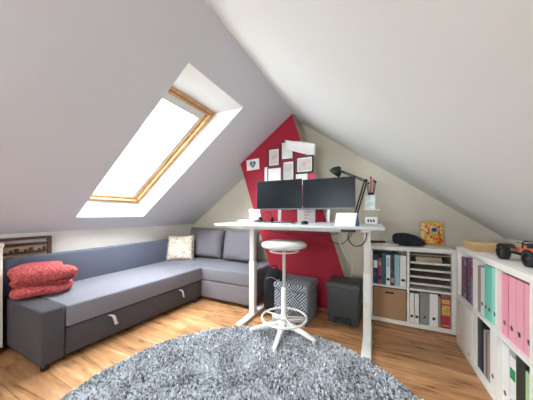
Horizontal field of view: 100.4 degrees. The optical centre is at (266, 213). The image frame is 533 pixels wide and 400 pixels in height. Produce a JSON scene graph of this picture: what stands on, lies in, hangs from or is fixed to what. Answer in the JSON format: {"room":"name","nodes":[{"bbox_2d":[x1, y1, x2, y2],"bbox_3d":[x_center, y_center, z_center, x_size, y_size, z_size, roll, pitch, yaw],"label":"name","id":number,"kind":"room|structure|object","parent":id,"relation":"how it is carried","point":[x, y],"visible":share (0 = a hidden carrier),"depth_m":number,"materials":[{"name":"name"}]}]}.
{"room":"home office","nodes":[
{"label":"home office","id":0,"kind":"room"},
{"bbox_2d":[0,224,193,252],"bbox_3d":[-2.502,0.666,1.889,0.150,0.966,5.020,0,0,26],"label":"wall","id":1,"kind":"structure","parent":0,"point":[62,241],"depth_m":2.71,"materials":[{"name":"white paint"}]},
{"bbox_2d":[0,0,301,234],"bbox_3d":[-1.555,-0.625,1.431,2.169,1.647,5.320,0,0,26],"label":"ceiling","id":2,"kind":"structure","parent":0,"point":[79,79],"depth_m":1.62,"materials":[{"name":"white paint"}]},
{"bbox_2d":[88,86,214,202],"bbox_3d":[-1.288,-0.650,2.349,1.332,1.010,0.675,0,0,26],"label":"window","id":3,"kind":"structure","parent":2,"relation":"attached to","point":[202,115],"depth_m":2.49,"materials":[{"name":"brown wood"}]},
{"bbox_2d":[0,295,492,399],"bbox_3d":[-0.544,1.199,0.941,4.500,0.100,5.320,0,0,26],"label":"floor","id":4,"kind":"structure","parent":0,"point":[432,364],"depth_m":1.84,"materials":[{"name":"brown wood"}]},
{"bbox_2d":[0,243,3,347],"bbox_3d":[-2.432,0.694,1.505,0.290,0.910,0.810,0,0,26],"label":"base cabinet","id":5,"kind":"object","parent":4,"relation":"on","point":[1,244],"visible":1,"depth_m":1.80,"materials":[{"name":"white laminate"}]},
{"bbox_2d":[0,235,51,258],"bbox_3d":[-2.284,0.684,2.106,0.037,0.930,0.370,0,0,26],"label":"wooden rack","id":6,"kind":"object","parent":4,"relation":"on","point":[10,252],"visible":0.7,"depth_m":2.11,"materials":[{"name":"brown wood"}]},
{"bbox_2d":[3,239,269,371],"bbox_3d":[-1.100,0.771,2.644,1.615,0.755,2.360,0,0,26],"label":"sofa","id":7,"kind":"object","parent":4,"relation":"on","point":[116,288],"visible":0.86,"depth_m":2.23,"materials":[{"name":"grey fabric"}]},
{"bbox_2d":[7,261,77,299],"bbox_3d":[-1.979,0.570,1.980,0.354,0.262,0.433,0,0,44],"label":"folded blanket","id":8,"kind":"object","parent":7,"relation":"on","point":[34,279],"visible":1,"depth_m":1.88,"materials":[{"name":"red fabric"}]},
{"bbox_2d":[37,262,201,325],"bbox_3d":[-1.525,0.794,2.490,0.804,0.170,1.417,0,0,26],"label":"seat cushion","id":9,"kind":"object","parent":7,"relation":"on","point":[92,297],"depth_m":2.23,"materials":[{"name":"grey fabric"}]},
{"bbox_2d":[166,235,194,260],"bbox_3d":[-1.331,0.526,3.441,0.406,0.390,0.225,0,0,-8],"label":"throw pillow","id":10,"kind":"object","parent":7,"relation":"on","point":[179,248],"visible":0.99,"depth_m":3.39,"materials":[{"name":"beige fabric"}]},
{"bbox_2d":[190,227,225,258],"bbox_3d":[-0.997,0.471,3.661,0.710,0.497,0.282,0,0,19],"label":"cushion","id":11,"kind":"object","parent":7,"relation":"on","point":[208,242],"visible":0.9,"depth_m":3.54,"materials":[{"name":"grey fabric"}]},
{"bbox_2d":[163,256,269,286],"bbox_3d":[-0.718,0.793,3.330,1.525,0.168,0.792,0,0,26],"label":"cushion","id":12,"kind":"object","parent":7,"relation":"on","point":[232,273],"depth_m":2.93,"materials":[{"name":"grey fabric"}]},
{"bbox_2d":[222,228,259,262],"bbox_3d":[-0.385,0.471,3.331,0.629,0.497,0.282,0,0,30],"label":"cushion","id":13,"kind":"object","parent":7,"relation":"on","point":[237,241],"visible":0.83,"depth_m":3.24,"materials":[{"name":"grey fabric"}]},
{"bbox_2d":[59,325,423,399],"bbox_3d":[-0.156,1.127,1.119,2.254,0.044,2.250,0,0,-14],"label":"round rug","id":14,"kind":"object","parent":4,"relation":"on","point":[229,363],"visible":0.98,"depth_m":1.57,"materials":[{"name":"grey carpet"}]},
{"bbox_2d":[250,239,315,352],"bbox_3d":[0.169,0.694,2.088,0.620,0.882,0.614,0,0,26],"label":"stool","id":15,"kind":"object","parent":14,"relation":"on","point":[283,323],"visible":0.97,"depth_m":2.06,"materials":[{"name":"white plastic"}]},
{"bbox_2d":[264,265,281,311],"bbox_3d":[0.088,0.873,2.595,0.258,0.552,0.233,0,0,22],"label":"backpack","id":16,"kind":"object","parent":4,"relation":"on","point":[273,274],"visible":0.71,"depth_m":2.54,"materials":[{"name":"black fabric"}]},
{"bbox_2d":[274,274,317,326],"bbox_3d":[0.340,0.944,2.502,0.394,0.410,0.394,0,0,29],"label":"pouf","id":17,"kind":"object","parent":4,"relation":"on","point":[302,291],"visible":0.9,"depth_m":2.34,"materials":[{"name":"grey fabric"}]},
{"bbox_2d":[215,222,384,360],"bbox_3d":[0.315,0.624,2.292,1.570,1.050,0.700,0,0,26],"label":"desk","id":18,"kind":"object","parent":4,"relation":"on","point":[364,228],"visible":0.92,"depth_m":1.99,"materials":[{"name":"white laminate"}]},
{"bbox_2d":[237,219,265,222],"bbox_3d":[-0.166,0.081,2.569,0.238,0.036,0.299,0,0,26],"label":"paper stack","id":19,"kind":"object","parent":18,"relation":"on","point":[243,220],"visible":0.91,"depth_m":2.47,"materials":[{"name":"white paper"}]},
{"bbox_2d":[249,209,260,218],"bbox_3d":[-0.126,0.000,2.643,0.169,0.130,0.052,0,0,26],"label":"paper","id":20,"kind":"object","parent":19,"relation":"on","point":[254,214],"visible":0.88,"depth_m":2.65,"materials":[{"name":"white paper"}]},
{"bbox_2d":[258,211,273,221],"bbox_3d":[-0.018,0.033,2.486,0.178,0.129,0.125,0,0,26],"label":"headset","id":21,"kind":"object","parent":18,"relation":"on","point":[259,218],"visible":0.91,"depth_m":2.51,"materials":[{"name":"black plastic"}]},
{"bbox_2d":[253,222,295,223],"bbox_3d":[0.078,0.092,2.295,0.440,0.014,0.130,0,0,26],"label":"keyboard","id":22,"kind":"object","parent":18,"relation":"on","point":[253,222],"visible":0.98,"depth_m":2.23,"materials":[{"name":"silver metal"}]},
{"bbox_2d":[257,179,301,221],"bbox_3d":[0.154,-0.147,2.626,0.565,0.493,0.180,0,0,24],"label":"monitor","id":23,"kind":"object","parent":18,"relation":"on","point":[279,195],"visible":0.86,"depth_m":2.58,"materials":[{"name":"grey plastic"}]},
{"bbox_2d":[268,230,337,235],"bbox_3d":[0.311,0.190,2.293,0.807,0.040,0.210,0,0,26],"label":"power cable","id":24,"kind":"object","parent":18,"relation":"hanging from","point":[268,230],"visible":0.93,"depth_m":2.17,"materials":[{"name":"black plastic"}]},
{"bbox_2d":[277,230,339,232],"bbox_3d":[0.412,0.154,2.400,0.750,0.059,0.120,0,0,26],"label":"cable tray","id":25,"kind":"object","parent":18,"relation":"on","point":[277,230],"depth_m":2.32,"materials":[{"name":"silver metal"}]},
{"bbox_2d":[303,176,354,223],"bbox_3d":[0.661,-0.140,2.374,0.545,0.478,0.180,0,0,27],"label":"monitor","id":26,"kind":"object","parent":18,"relation":"on","point":[337,192],"visible":0.9,"depth_m":2.33,"materials":[{"name":"grey plastic"}]},
{"bbox_2d":[310,232,352,243],"bbox_3d":[0.680,0.235,2.308,0.414,0.158,0.160,0,0,26],"label":"power cable","id":27,"kind":"object","parent":18,"relation":"hanging from","point":[310,232],"visible":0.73,"depth_m":2.29,"materials":[{"name":"black plastic"}]},
{"bbox_2d":[338,233,352,277],"bbox_3d":[0.852,0.455,2.346,0.063,0.535,0.340,0,0,40],"label":"power cable","id":28,"kind":"object","parent":18,"relation":"hanging from","point":[338,233],"visible":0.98,"depth_m":2.27,"materials":[{"name":"white plastic"}]},
{"bbox_2d":[334,213,358,226],"bbox_3d":[0.668,0.045,1.845,0.172,0.108,0.104,0,0,40],"label":"pad","id":29,"kind":"object","parent":18,"relation":"on","point":[342,219],"visible":0.97,"depth_m":1.82,"materials":[{"name":"white paper"}]},
{"bbox_2d":[329,166,367,213],"bbox_3d":[0.864,-0.178,2.358,0.384,0.673,0.131,0,0,14],"label":"desk lamp","id":30,"kind":"object","parent":18,"relation":"attached to","point":[337,170],"visible":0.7,"depth_m":2.32,"materials":[{"name":"black plastic"}]},
{"bbox_2d":[347,233,366,246],"bbox_3d":[0.810,0.224,2.018,0.072,0.136,0.204,0,0,-21],"label":"power cable","id":31,"kind":"object","parent":18,"relation":"hanging from","point":[349,233],"visible":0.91,"depth_m":1.98,"materials":[{"name":"black plastic"}]},
{"bbox_2d":[365,217,376,223],"bbox_3d":[1.054,0.064,2.233,0.110,0.070,0.062,0,0,26],"label":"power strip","id":32,"kind":"object","parent":18,"relation":"on","point":[368,220],"visible":0.98,"depth_m":2.21,"materials":[{"name":"white plastic"}]},
{"bbox_3d":[1.061,0.026,2.247,0.160,0.146,0.110,0,0,26],"label":"desk riser","id":33,"kind":"object","parent":18,"relation":"on","visible":0},
{"bbox_2d":[364,195,375,208],"bbox_3d":[1.043,-0.119,2.234,0.100,0.145,0.060,0,0,34],"label":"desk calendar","id":34,"kind":"object","parent":33,"relation":"on","point":[370,200],"visible":0.89,"depth_m":2.22,"materials":[{"name":"white paper"}]},
{"bbox_2d":[367,176,376,194],"bbox_3d":[1.074,-0.218,2.276,0.105,0.342,0.054,0,0,13],"label":"pen cup","id":35,"kind":"object","parent":33,"relation":"on","point":[371,178],"visible":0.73,"depth_m":2.27,"materials":[{"name":"black metal"}]},
{"bbox_2d":[326,275,362,327],"bbox_3d":[0.854,0.933,2.417,0.344,0.432,0.319,0,0,29],"label":"waste bin","id":36,"kind":"object","parent":4,"relation":"on","point":[344,294],"visible":0.97,"depth_m":2.30,"materials":[{"name":"grey plastic"}]},
{"bbox_2d":[371,242,456,334],"bbox_3d":[1.529,0.744,2.412,0.750,0.810,0.385,0,0,26],"label":"shelving unit","id":37,"kind":"object","parent":4,"relation":"on","point":[443,249],"visible":0.39,"depth_m":2.24,"materials":[{"name":"white laminate"}]},
{"bbox_2d":[373,253,377,283],"bbox_3d":[1.233,0.593,2.512,0.050,0.310,0.274,0,0,26],"label":"ring binder","id":38,"kind":"object","parent":37,"relation":"on","point":[375,255],"visible":1,"depth_m":2.39,"materials":[{"name":"blue cardboard"}]},
{"bbox_2d":[378,255,381,283],"bbox_3d":[1.261,0.611,2.472,0.030,0.275,0.221,0,0,26],"label":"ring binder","id":39,"kind":"object","parent":37,"relation":"on","point":[379,256],"visible":0.99,"depth_m":2.38,"materials":[{"name":"red paper"}]},
{"bbox_2d":[381,250,385,284],"bbox_3d":[1.306,0.581,2.479,0.040,0.335,0.270,0,0,26],"label":"ring binder","id":40,"kind":"object","parent":37,"relation":"on","point":[383,253],"visible":0.72,"depth_m":2.36,"materials":[{"name":"blue cardboard"}]},
{"bbox_2d":[371,243,398,245],"bbox_3d":[1.281,0.329,2.424,0.274,0.021,0.164,0,0,26],"label":"paper stack","id":41,"kind":"object","parent":37,"relation":"on","point":[379,244],"visible":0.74,"depth_m":2.37,"materials":[{"name":"white paper"}]},
{"bbox_2d":[371,240,385,242],"bbox_3d":[1.234,0.309,2.469,0.160,0.031,0.028,0,0,18],"label":"pencil case","id":42,"kind":"object","parent":41,"relation":"on","point":[372,241],"visible":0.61,"depth_m":2.46,"materials":[{"name":"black fabric"}]},
{"bbox_2d":[386,251,389,284],"bbox_3d":[1.341,0.591,2.460,0.036,0.315,0.274,0,0,26],"label":"ring binder","id":43,"kind":"object","parent":37,"relation":"on","point":[388,253],"visible":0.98,"depth_m":2.34,"materials":[{"name":"white cardboard"}]},
{"bbox_2d":[373,285,405,320],"bbox_3d":[1.356,0.941,2.466,0.304,0.317,0.304,0,0,26],"label":"storage box","id":44,"kind":"object","parent":37,"relation":"in","point":[389,302],"visible":0.73,"depth_m":2.33,"materials":[{"name":"brown cardboard"}]},
{"bbox_2d":[389,251,394,285],"bbox_3d":[1.376,0.586,2.443,0.038,0.325,0.274,0,0,26],"label":"ring binder","id":45,"kind":"object","parent":37,"relation":"on","point":[392,255],"visible":0.96,"depth_m":2.32,"materials":[{"name":"grey"}]},
{"bbox_2d":[394,252,396,285],"bbox_3d":[1.404,0.586,2.431,0.020,0.325,0.270,0,0,26],"label":"ring binder","id":46,"kind":"object","parent":37,"relation":"on","point":[395,252],"visible":0.48,"depth_m":2.31,"materials":[{"name":"teal"}]},
{"bbox_2d":[396,252,399,285],"bbox_3d":[1.424,0.588,2.421,0.022,0.320,0.270,0,0,26],"label":"ring binder","id":47,"kind":"object","parent":37,"relation":"on","point":[398,255],"visible":0.65,"depth_m":2.30,"materials":[{"name":"teal"}]},
{"bbox_2d":[399,254,406,286],"bbox_3d":[1.459,0.588,2.393,0.060,0.320,0.252,0,0,26],"label":"ring binder","id":48,"kind":"object","parent":37,"relation":"on","point":[403,259],"visible":0.81,"depth_m":2.28,"materials":[{"name":"white"}]},
{"bbox_2d":[392,233,424,245],"bbox_3d":[1.517,0.272,2.377,0.301,0.135,0.158,0,0,22],"label":"cloth bag","id":49,"kind":"object","parent":37,"relation":"on","point":[403,239],"visible":0.99,"depth_m":2.32,"materials":[{"name":"black fabric"}]},
{"bbox_2d":[409,291,413,322],"bbox_3d":[1.526,0.949,2.360,0.042,0.300,0.252,0,0,26],"label":"ring binder","id":50,"kind":"object","parent":37,"relation":"on","point":[411,295],"visible":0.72,"depth_m":2.25,"materials":[{"name":"white"}]},
{"bbox_2d":[413,291,418,323],"bbox_3d":[1.564,0.949,2.342,0.042,0.300,0.252,0,0,26],"label":"ring binder","id":51,"kind":"object","parent":37,"relation":"on","point":[416,295],"visible":0.75,"depth_m":2.23,"materials":[{"name":"white"}]},
{"bbox_2d":[415,291,428,325],"bbox_3d":[1.625,0.942,2.322,0.075,0.315,0.274,0,0,26],"label":"ring binder","id":52,"kind":"object","parent":37,"relation":"on","point":[423,296],"visible":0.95,"depth_m":2.21,"materials":[{"name":"grey"}]},
{"bbox_2d":[409,252,450,292],"bbox_3d":[1.671,0.577,2.321,0.335,0.340,0.325,0,0,26],"label":"tray","id":53,"kind":"object","parent":37,"relation":"on","point":[420,273],"visible":0.72,"depth_m":2.23,"materials":[{"name":"grey plastic"}]},
{"bbox_2d":[413,255,441,262],"bbox_3d":[1.664,0.461,2.305,0.215,0.054,0.200,0,0,26],"label":"case","id":54,"kind":"object","parent":53,"relation":"on","point":[418,258],"visible":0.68,"depth_m":2.23,"materials":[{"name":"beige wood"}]},
{"bbox_2d":[410,263,447,270],"bbox_3d":[1.672,0.561,2.322,0.323,0.006,0.302,0,0,26],"label":"shelf","id":55,"kind":"object","parent":53,"relation":"attached to","point":[417,267],"depth_m":2.32,"materials":[{"name":"white wood"}]},
{"bbox_2d":[410,277,447,285],"bbox_3d":[1.672,0.701,2.322,0.323,0.006,0.302,0,0,26],"label":"shelf","id":56,"kind":"object","parent":53,"relation":"attached to","point":[418,281],"depth_m":2.26,"materials":[{"name":"beige wood"}]},
{"bbox_2d":[410,270,448,278],"bbox_3d":[1.672,0.631,2.322,0.323,0.006,0.302,0,0,26],"label":"shelf","id":57,"kind":"object","parent":53,"relation":"attached to","point":[417,274],"depth_m":2.27,"materials":[{"name":"beige wood"}]},
{"bbox_2d":[420,222,442,244],"bbox_3d":[1.815,0.212,2.440,0.200,0.251,0.047,0,0,26],"label":"book","id":58,"kind":"object","parent":37,"relation":"on","point":[431,232],"visible":0.94,"depth_m":2.43,"materials":[{"name":"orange paper"}]},
{"bbox_2d":[428,292,437,326],"bbox_3d":[1.693,0.942,2.289,0.068,0.315,0.274,0,0,26],"label":"ring binder","id":59,"kind":"object","parent":37,"relation":"on","point":[433,297],"visible":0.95,"depth_m":2.17,"materials":[{"name":"white"}]},
{"bbox_2d":[438,295,440,327],"bbox_3d":[1.724,0.954,2.248,0.018,0.290,0.220,0,0,26],"label":"book","id":60,"kind":"object","parent":37,"relation":"on","point":[439,297],"visible":0.46,"depth_m":2.15,"materials":[{"name":"beige paper"}]},
{"bbox_2d":[437,293,449,328],"bbox_3d":[1.767,0.949,2.227,0.070,0.300,0.221,0,0,26],"label":"book","id":61,"kind":"object","parent":37,"relation":"on","point":[445,299],"visible":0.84,"depth_m":2.13,"materials":[{"name":"red paper"}]},
{"bbox_2d":[456,247,532,399],"bbox_3d":[1.550,0.719,1.253,0.403,0.860,1.427,0,0,26],"label":"shelving unit","id":62,"kind":"object","parent":4,"relation":"on","point":[467,314],"visible":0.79,"depth_m":1.45,"materials":[{"name":"white laminate"}]},
{"bbox_2d":[461,256,472,296],"bbox_3d":[1.784,0.536,1.853,0.230,0.335,0.058,0,0,26],"label":"book","id":63,"kind":"object","parent":62,"relation":"on","point":[462,258],"visible":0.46,"depth_m":1.90,"materials":[{"name":"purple paper"}]},
{"bbox_2d":[466,259,467,300],"bbox_3d":[1.742,0.539,1.767,0.230,0.330,0.027,0,0,26],"label":"book","id":64,"kind":"object","parent":62,"relation":"on","point":[466,259],"visible":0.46,"depth_m":1.82,"materials":[{"name":"purple paper"}]},
{"bbox_2d":[464,259,472,298],"bbox_3d":[1.759,0.541,1.803,0.231,0.325,0.047,0,0,26],"label":"book","id":65,"kind":"object","parent":62,"relation":"on","point":[464,259],"visible":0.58,"depth_m":1.85,"materials":[{"name":"purple paper"}]},
{"bbox_2d":[468,260,472,302],"bbox_3d":[1.722,0.536,1.724,0.230,0.335,0.062,0,0,26],"label":"book","id":66,"kind":"object","parent":62,"relation":"on","point":[469,261],"visible":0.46,"depth_m":1.76,"materials":[{"name":"purple paper"}]},
{"bbox_2d":[471,263,472,304],"bbox_3d":[1.695,0.544,1.670,0.231,0.320,0.052,0,0,26],"label":"book","id":67,"kind":"object","parent":62,"relation":"on","point":[471,263],"visible":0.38,"depth_m":1.73,"materials":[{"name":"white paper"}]},
{"bbox_2d":[478,317,484,369],"bbox_3d":[1.661,0.929,1.541,0.280,0.360,0.049,0,0,26],"label":"ring binder","id":68,"kind":"object","parent":62,"relation":"on","point":[480,321],"visible":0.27,"depth_m":1.60,"materials":[{"name":"grey"}]},
{"bbox_2d":[478,265,484,312],"bbox_3d":[1.638,0.539,1.552,0.230,0.330,0.049,0,0,26],"label":"book","id":69,"kind":"object","parent":62,"relation":"on","point":[479,266],"visible":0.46,"depth_m":1.60,"materials":[{"name":"beige paper"}]},
{"bbox_2d":[481,267,484,315],"bbox_3d":[1.635,0.541,1.492,0.284,0.325,0.056,0,0,26],"label":"ring binder","id":70,"kind":"object","parent":62,"relation":"on","point":[482,268],"visible":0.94,"depth_m":1.55,"materials":[{"name":"white"}]},
{"bbox_2d":[481,323,489,373],"bbox_3d":[1.639,0.942,1.497,0.280,0.335,0.042,0,0,26],"label":"ring binder","id":71,"kind":"object","parent":62,"relation":"on","point":[483,326],"visible":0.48,"depth_m":1.55,"materials":[{"name":"black cardboard"}]},
{"bbox_2d":[485,332,487,377],"bbox_3d":[1.589,0.957,1.451,0.230,0.305,0.026,0,0,26],"label":"book","id":72,"kind":"object","parent":62,"relation":"on","point":[485,332],"visible":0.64,"depth_m":1.51,"materials":[{"name":"brown paper"}]},
{"bbox_2d":[484,330,489,374],"bbox_3d":[1.602,0.954,1.477,0.230,0.310,0.022,0,0,26],"label":"book","id":73,"kind":"object","parent":62,"relation":"on","point":[488,331],"visible":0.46,"depth_m":1.52,"materials":[{"name":"grey paper"}]},
{"bbox_2d":[485,264,489,318],"bbox_3d":[1.611,0.525,1.442,0.284,0.358,0.048,0,0,26],"label":"ring binder","id":74,"kind":"object","parent":62,"relation":"on","point":[486,266],"visible":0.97,"depth_m":1.50,"materials":[{"name":"teal"}]},
{"bbox_2d":[487,333,489,382],"bbox_3d":[1.574,0.952,1.420,0.230,0.315,0.036,0,0,26],"label":"book","id":75,"kind":"object","parent":62,"relation":"on","point":[488,334],"visible":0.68,"depth_m":1.47,"materials":[{"name":"beige paper"}]},
{"bbox_2d":[462,240,518,252],"bbox_3d":[1.791,0.259,1.772,0.282,0.061,0.263,0,0,26],"label":"cardboard box","id":76,"kind":"object","parent":62,"relation":"on","point":[479,246],"visible":0.7,"depth_m":1.72,"materials":[{"name":"brown cardboard"}]},
{"bbox_2d":[488,266,493,322],"bbox_3d":[1.589,0.525,1.397,0.284,0.358,0.047,0,0,26],"label":"ring binder","id":77,"kind":"object","parent":62,"relation":"on","point":[489,267],"visible":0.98,"depth_m":1.45,"materials":[{"name":"teal"}]},
{"bbox_2d":[490,329,494,389],"bbox_3d":[1.568,0.929,1.354,0.284,0.360,0.079,0,0,26],"label":"ring binder","id":78,"kind":"object","parent":62,"relation":"on","point":[492,334],"visible":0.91,"depth_m":1.42,"materials":[{"name":"white"}]},
{"bbox_2d":[492,268,494,325],"bbox_3d":[1.557,0.525,1.331,0.284,0.358,0.092,0,0,26],"label":"ring binder","id":79,"kind":"object","parent":62,"relation":"on","point":[493,269],"visible":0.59,"depth_m":1.41,"materials":[{"name":"teal"}]},
{"bbox_2d":[502,273,514,337],"bbox_3d":[1.506,0.526,1.226,0.284,0.355,0.066,0,0,26],"label":"ring binder","id":80,"kind":"object","parent":62,"relation":"on","point":[505,276],"visible":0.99,"depth_m":1.28,"materials":[{"name":"pink"}]},
{"bbox_2d":[502,341,515,399],"bbox_3d":[1.504,0.931,1.221,0.284,0.355,0.077,0,0,26],"label":"ring binder","id":81,"kind":"object","parent":62,"relation":"on","point":[506,350],"visible":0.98,"depth_m":1.27,"materials":[{"name":"white"}]},
{"bbox_2d":[510,354,515,399],"bbox_3d":[1.472,0.947,1.155,0.284,0.325,0.060,0,0,26],"label":"ring binder","id":82,"kind":"object","parent":62,"relation":"on","point":[512,357],"visible":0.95,"depth_m":1.22,"materials":[{"name":"white"}]},
{"bbox_2d":[496,241,532,267],"bbox_3d":[1.540,0.222,1.274,0.188,0.138,0.376,0,0,22],"label":"toy car","id":83,"kind":"object","parent":62,"relation":"on","point":[503,251],"visible":1,"depth_m":1.35,"materials":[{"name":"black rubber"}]},
{"bbox_2d":[509,276,521,344],"bbox_3d":[1.474,0.526,1.159,0.284,0.355,0.068,0,0,26],"label":"ring binder","id":84,"kind":"object","parent":62,"relation":"on","point":[512,280],"visible":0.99,"depth_m":1.22,"materials":[{"name":"pink"}]},
{"bbox_2d":[516,279,529,352],"bbox_3d":[1.443,0.526,1.095,0.284,0.355,0.066,0,0,26],"label":"ring binder","id":85,"kind":"object","parent":62,"relation":"on","point":[519,283],"visible":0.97,"depth_m":1.15,"materials":[{"name":"pink"}]},
{"bbox_2d":[516,354,529,399],"bbox_3d":[1.440,0.929,1.089,0.284,0.360,0.078,0,0,26],"label":"ring binder","id":86,"kind":"object","parent":62,"relation":"on","point":[522,367],"visible":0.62,"depth_m":1.15,"materials":[{"name":"grey"}]},
{"bbox_2d":[524,283,529,357],"bbox_3d":[1.408,0.526,1.023,0.284,0.355,0.086,0,0,26],"label":"ring binder","id":87,"kind":"object","parent":62,"relation":"on","point":[526,285],"visible":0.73,"depth_m":1.10,"materials":[{"name":"pink"}]},
{"bbox_2d":[526,371,529,399],"bbox_3d":[1.405,0.947,1.017,0.284,0.325,0.074,0,0,26],"label":"ring binder","id":88,"kind":"object","parent":62,"relation":"on","point":[527,372],"visible":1,"depth_m":1.10,"materials":[{"name":"green"}]},
{"bbox_2d":[241,114,349,308],"bbox_3d":[0.410,-0.081,3.056,1.566,2.459,0.381,0,0,26],"label":"wall","id":89,"kind":"structure","parent":0,"point":[322,258],"depth_m":2.87,"materials":[{"name":"paint"}]},
{"bbox_2d":[247,158,258,170],"bbox_3d":[-0.193,-0.696,3.133,0.208,0.160,0.006,0,0,26],"label":"card","id":90,"kind":"object","parent":89,"relation":"attached to","point":[253,164],"visible":1,"depth_m":3.13,"materials":[{"name":"white paper"}]},
{"bbox_2d":[268,147,279,166],"bbox_3d":[0.100,-0.761,2.983,0.170,0.240,0.020,0,0,26],"label":"picture frame","id":91,"kind":"object","parent":89,"relation":"attached to","point":[274,153],"visible":1,"depth_m":2.98,"materials":[{"name":"black plastic"}]},
{"bbox_2d":[270,150,277,164],"bbox_3d":[0.101,-0.761,2.984,0.119,0.182,0.001,0,0,26],"label":"print","id":92,"kind":"object","parent":91,"relation":"attached to","point":[273,153],"depth_m":2.98},
{"bbox_2d":[267,167,281,180],"bbox_3d":[0.107,-0.511,2.980,0.205,0.220,0.020,0,0,26],"label":"picture frame","id":93,"kind":"object","parent":89,"relation":"attached to","point":[273,174],"visible":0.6,"depth_m":2.98,"materials":[{"name":"grey"}]},
{"bbox_2d":[269,169,279,180],"bbox_3d":[0.107,-0.511,2.981,0.158,0.175,0.001,0,0,26],"label":"print","id":94,"kind":"object","parent":93,"relation":"attached to","point":[274,174],"depth_m":2.98,"materials":[{"name":"white paper"}]},
{"bbox_2d":[281,142,293,159],"bbox_3d":[0.271,-0.829,2.901,0.170,0.235,0.020,0,0,26],"label":"loose sheet","id":95,"kind":"object","parent":89,"relation":"attached to","point":[285,155],"visible":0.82,"depth_m":2.91,"materials":[{"name":"white paper"}]},
{"bbox_2d":[283,144,291,157],"bbox_3d":[0.272,-0.829,2.901,0.127,0.186,0.001,0,0,26],"label":"print","id":96,"kind":"object","parent":95,"relation":"attached to","point":[286,154],"depth_m":2.91,"materials":[{"name":"white paper"}]},
{"bbox_2d":[282,160,293,179],"bbox_3d":[0.285,-0.557,2.894,0.160,0.263,0.020,0,0,26],"label":"picture frame","id":97,"kind":"object","parent":89,"relation":"attached to","point":[287,166],"visible":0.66,"depth_m":2.89,"materials":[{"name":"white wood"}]},
{"bbox_2d":[284,163,292,178],"bbox_3d":[0.285,-0.557,2.895,0.114,0.206,0.001,0,0,26],"label":"print","id":98,"kind":"object","parent":97,"relation":"attached to","point":[288,167],"depth_m":2.89},
{"bbox_2d":[285,140,314,154],"bbox_3d":[0.413,-0.843,2.792,0.401,0.251,0.045,0,0,26],"label":"loose sheet","id":99,"kind":"object","parent":89,"relation":"attached to","point":[308,148],"visible":1,"depth_m":2.79,"materials":[{"name":"white paper"}]},
{"bbox_2d":[296,174,307,184],"bbox_3d":[0.447,-0.439,2.816,0.150,0.135,0.020,0,0,26],"label":"picture frame","id":100,"kind":"object","parent":89,"relation":"attached to","point":[298,176],"visible":0.48,"depth_m":2.81,"materials":[{"name":"white plastic"}]},
{"bbox_2d":[298,176,305,182],"bbox_3d":[0.447,-0.439,2.816,0.102,0.092,0.001,0,0,26],"label":"print","id":101,"kind":"object","parent":100,"relation":"attached to","point":[299,177],"depth_m":2.81,"materials":[{"name":"white paper"}]},
{"bbox_2d":[295,155,313,173],"bbox_3d":[0.478,-0.624,2.800,0.230,0.215,0.020,0,0,26],"label":"picture frame","id":102,"kind":"object","parent":89,"relation":"attached to","point":[303,164],"visible":1,"depth_m":2.80,"materials":[{"name":"black plastic"}]},
{"bbox_2d":[298,158,310,170],"bbox_3d":[0.479,-0.624,2.801,0.157,0.149,0.001,0,0,26],"label":"print","id":103,"kind":"object","parent":102,"relation":"attached to","point":[304,164],"depth_m":2.80},
{"bbox_2d":[297,206,314,222],"bbox_3d":[0.500,0.009,2.799,0.230,0.220,0.003,0,0,26],"label":"note","id":104,"kind":"object","parent":89,"relation":"attached to","point":[302,215],"visible":0.82,"depth_m":2.80,"materials":[{"name":"white paper"}]},
{"bbox_2d":[308,173,314,178],"bbox_3d":[0.563,-0.459,2.769,0.090,0.095,0.003,0,0,26],"label":"note","id":105,"kind":"object","parent":89,"relation":"attached to","point":[312,175],"visible":0.64,"depth_m":2.77,"materials":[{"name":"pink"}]},
{"bbox_2d":[194,124,503,302],"bbox_3d":[0.582,-0.082,3.268,4.200,2.462,0.150,0,0,26],"label":"wall","id":106,"kind":"structure","parent":0,"point":[402,206],"depth_m":2.83,"materials":[{"name":"paint"}]},
{"bbox_2d":[204,0,532,242],"bbox_3d":[0.424,-0.577,0.472,2.230,1.667,5.320,0,0,26],"label":"ceiling","id":107,"kind":"structure","parent":0,"point":[437,95],"depth_m":1.01,"materials":[{"name":"white paint"}]},
{"bbox_2d":[504,238,530,244],"bbox_3d":[1.413,0.696,-0.007,0.150,0.907,5.020,0,0,26],"label":"wall","id":108,"kind":"structure","parent":0,"point":[505,239],"depth_m":2.12,"materials":[{"name":"white paint"}]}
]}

